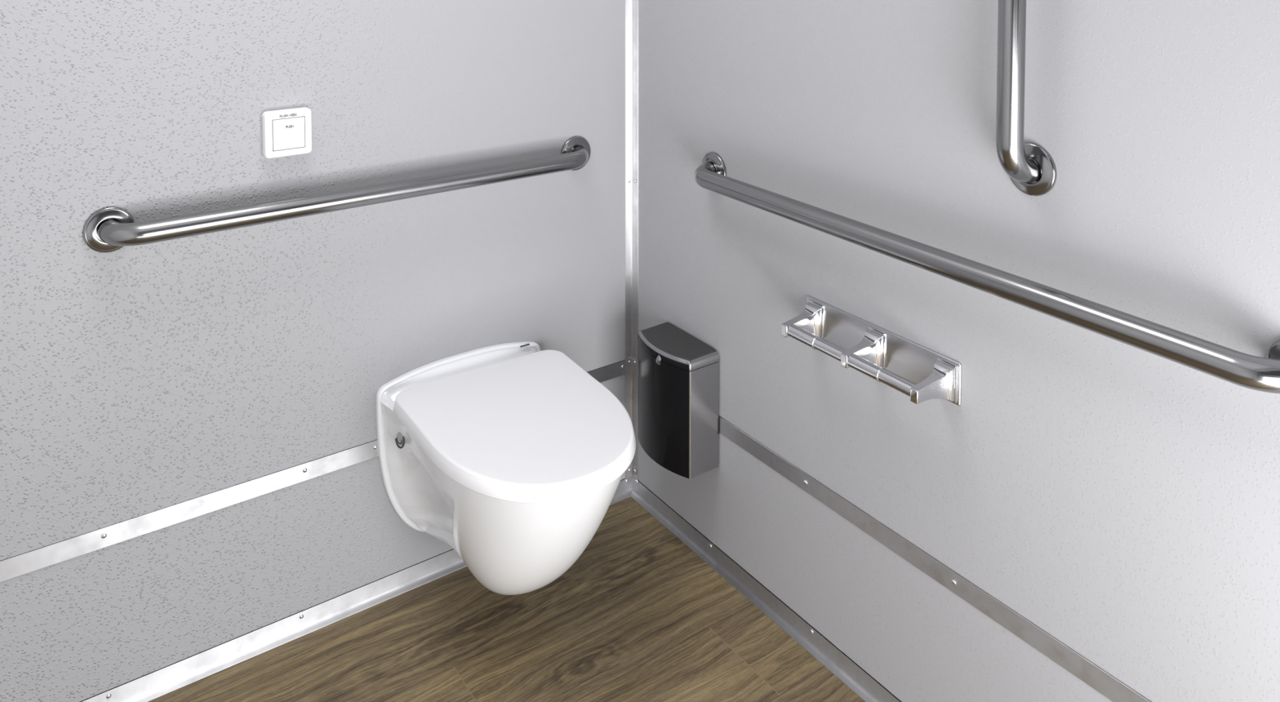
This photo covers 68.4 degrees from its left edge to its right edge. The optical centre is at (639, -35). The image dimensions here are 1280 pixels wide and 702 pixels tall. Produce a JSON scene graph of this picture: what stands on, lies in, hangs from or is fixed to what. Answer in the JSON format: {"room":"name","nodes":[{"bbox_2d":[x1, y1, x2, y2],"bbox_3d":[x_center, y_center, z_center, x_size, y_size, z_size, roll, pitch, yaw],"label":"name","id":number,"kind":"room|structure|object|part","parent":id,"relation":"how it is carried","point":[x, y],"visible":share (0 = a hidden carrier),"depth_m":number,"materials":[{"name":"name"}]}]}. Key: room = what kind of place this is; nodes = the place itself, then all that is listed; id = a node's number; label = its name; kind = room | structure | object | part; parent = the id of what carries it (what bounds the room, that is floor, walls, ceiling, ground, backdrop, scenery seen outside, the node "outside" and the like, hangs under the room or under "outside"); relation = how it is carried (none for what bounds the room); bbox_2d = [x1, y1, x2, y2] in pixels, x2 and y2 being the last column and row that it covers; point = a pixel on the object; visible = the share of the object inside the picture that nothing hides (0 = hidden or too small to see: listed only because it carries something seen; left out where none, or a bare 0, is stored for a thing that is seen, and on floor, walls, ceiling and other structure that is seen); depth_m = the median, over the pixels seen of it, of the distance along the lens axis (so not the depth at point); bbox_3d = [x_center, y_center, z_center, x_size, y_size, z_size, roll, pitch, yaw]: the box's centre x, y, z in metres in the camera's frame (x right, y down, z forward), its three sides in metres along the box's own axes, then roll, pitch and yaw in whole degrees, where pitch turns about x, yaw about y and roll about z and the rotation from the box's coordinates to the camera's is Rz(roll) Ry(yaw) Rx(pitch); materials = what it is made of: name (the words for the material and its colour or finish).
{"room":"public restroom","nodes":[
{"label":"public restroom","id":0,"kind":"room"},
{"bbox_2d":[0,0,625,701],"bbox_3d":[-0.839,0.133,1.721,2.110,2.350,0.080,-2,3,-35],"label":"wall","id":1,"kind":"structure","parent":0,"point":[135,381],"depth_m":1.77,"materials":[{"name":"grey paint"}]},
{"bbox_2d":[262,106,311,158],"bbox_3d":[-0.668,0.318,1.786,0.086,0.086,0.022,-2,3,-35],"label":"switch","id":2,"kind":"object","parent":1,"relation":"attached to","point":[285,132],"visible":1,"depth_m":1.78,"materials":[{"name":"white plastic"}]},
{"bbox_2d":[0,360,625,582],"bbox_3d":[-0.823,0.994,1.718,1.928,0.036,0.005,-2,3,-35],"label":"trim","id":3,"kind":"structure","parent":1,"relation":"attached to","point":[59,552],"depth_m":1.72,"materials":[{"name":"metal"}]},
{"bbox_2d":[82,136,591,253],"bbox_3d":[-0.515,0.446,1.873,1.019,0.078,0.088,-2,3,-35],"label":"grab bar","id":4,"kind":"object","parent":1,"relation":"attached to","point":[110,228],"visible":1,"depth_m":1.75,"materials":[{"name":"silver metal"}]},
{"bbox_2d":[80,476,631,701],"bbox_3d":[-0.811,1.289,1.732,1.950,0.038,0.017,-2,3,-35],"label":"baseboard","id":5,"kind":"structure","parent":1,"relation":"attached to","point":[163,681],"depth_m":1.82,"materials":[{"name":"metal"}]},
{"bbox_2d":[375,341,635,595],"bbox_3d":[-0.226,1.026,1.823,0.394,0.369,0.521,-2,3,-35],"label":"toilet","id":6,"kind":"object","parent":1,"relation":"attached to","point":[513,456],"visible":1,"depth_m":1.73,"materials":[{"name":"white ceramic"}]},
{"bbox_2d":[395,436,404,448],"bbox_3d":[-0.475,0.941,1.864,0.006,0.029,0.036,-3,4,-45],"label":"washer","id":7,"kind":"object","parent":6,"relation":"in","point":[400,441],"depth_m":1.86,"materials":[{"name":"grey metal"}]},
{"bbox_3d":[-0.213,0.872,1.801,0.390,0.030,0.481,-2,3,-35],"label":"lid","id":8,"kind":"part","parent":6,"relation":"part of","materials":[{"name":"white plastic"}]},
{"bbox_2d":[147,496,864,701],"bbox_3d":[-0.226,1.375,0.904,2.110,0.060,2.210,-2,3,-35],"label":"floor","id":9,"kind":"structure","parent":0,"point":[639,615],"depth_m":1.81,"materials":[{"name":"brown wood"}]},
{"bbox_2d":[638,0,1279,701],"bbox_3d":[0.627,0.147,1.402,0.080,2.350,2.130,-2,3,-35],"label":"wall","id":10,"kind":"structure","parent":0,"point":[1122,500],"depth_m":1.47,"materials":[{"name":"grey paint"}]},
{"bbox_2d":[624,0,638,480],"bbox_3d":[-0.020,0.090,2.231,0.022,2.311,0.026,-2,3,-35],"label":"trim","id":11,"kind":"structure","parent":10,"relation":"attached to","point":[631,6],"depth_m":2.26,"materials":[{"name":"metal"}]},
{"bbox_2d":[637,322,719,479],"bbox_3d":[0.071,0.947,2.062,0.105,0.254,0.192,-2,3,-35],"label":"bin","id":12,"kind":"object","parent":10,"relation":"attached to","point":[678,420],"visible":1,"depth_m":2.00,"materials":[{"name":"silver metal"}]},
{"bbox_3d":[0.072,0.832,2.058,0.100,0.024,0.191,-2,3,-35],"label":"lid","id":13,"kind":"part","parent":12,"relation":"part of","materials":[{"name":"silver metal"}]},
{"bbox_2d":[631,476,901,701],"bbox_3d":[0.565,1.301,1.458,0.017,0.039,2.050,-2,3,-35],"label":"baseboard","id":14,"kind":"structure","parent":10,"relation":"attached to","point":[864,686],"depth_m":1.90,"materials":[{"name":"metal"}]},
{"bbox_2d":[781,295,961,405],"bbox_3d":[0.381,0.669,1.627,0.090,0.070,0.342,-2,3,-35],"label":"toilet paper holder","id":15,"kind":"object","parent":10,"relation":"attached to","point":[921,373],"visible":1,"depth_m":1.62,"materials":[{"name":"grey metal"}]},
{"bbox_3d":[0.297,0.663,1.742,0.087,0.060,0.039,-2,3,-35],"label":"post","id":16,"kind":"part","parent":15,"relation":"part of","materials":[{"name":"silver metal"}]},
{"bbox_3d":[0.381,0.668,1.624,0.087,0.060,0.039,-2,3,-35],"label":"post","id":17,"kind":"part","parent":15,"relation":"part of","materials":[{"name":"silver metal"}]},
{"bbox_3d":[0.465,0.673,1.504,0.087,0.060,0.039,-2,3,-35],"label":"post","id":18,"kind":"part","parent":15,"relation":"part of","materials":[{"name":"silver metal"}]},
{"bbox_2d":[637,362,1151,701],"bbox_3d":[0.577,1.008,1.438,0.005,0.036,2.025,-2,3,-35],"label":"trim","id":19,"kind":"structure","parent":10,"relation":"attached to","point":[1100,680],"depth_m":1.54,"materials":[{"name":"metal"}]},
{"bbox_2d":[693,151,1279,393],"bbox_3d":[0.447,0.460,1.545,0.088,0.082,1.171,-2,3,-35],"label":"grab bar","id":20,"kind":"object","parent":10,"relation":"attached to","point":[1224,363],"visible":1,"depth_m":1.33,"materials":[{"name":"silver metal"}]},
{"bbox_2d":[995,0,1056,195],"bbox_3d":[0.556,0.075,1.372,0.088,0.535,0.078,-2,3,-35],"label":"grab bar","id":21,"kind":"object","parent":10,"relation":"attached to","point":[1029,166],"visible":1,"depth_m":1.35,"materials":[{"name":"silver metal"}]},
{"bbox_3d":[0.556,0.075,1.372,0.088,0.495,0.038,-2,3,-35],"label":"rail","id":22,"kind":"part","parent":21,"relation":"part of","materials":[{"name":"silver metal"}]}
]}

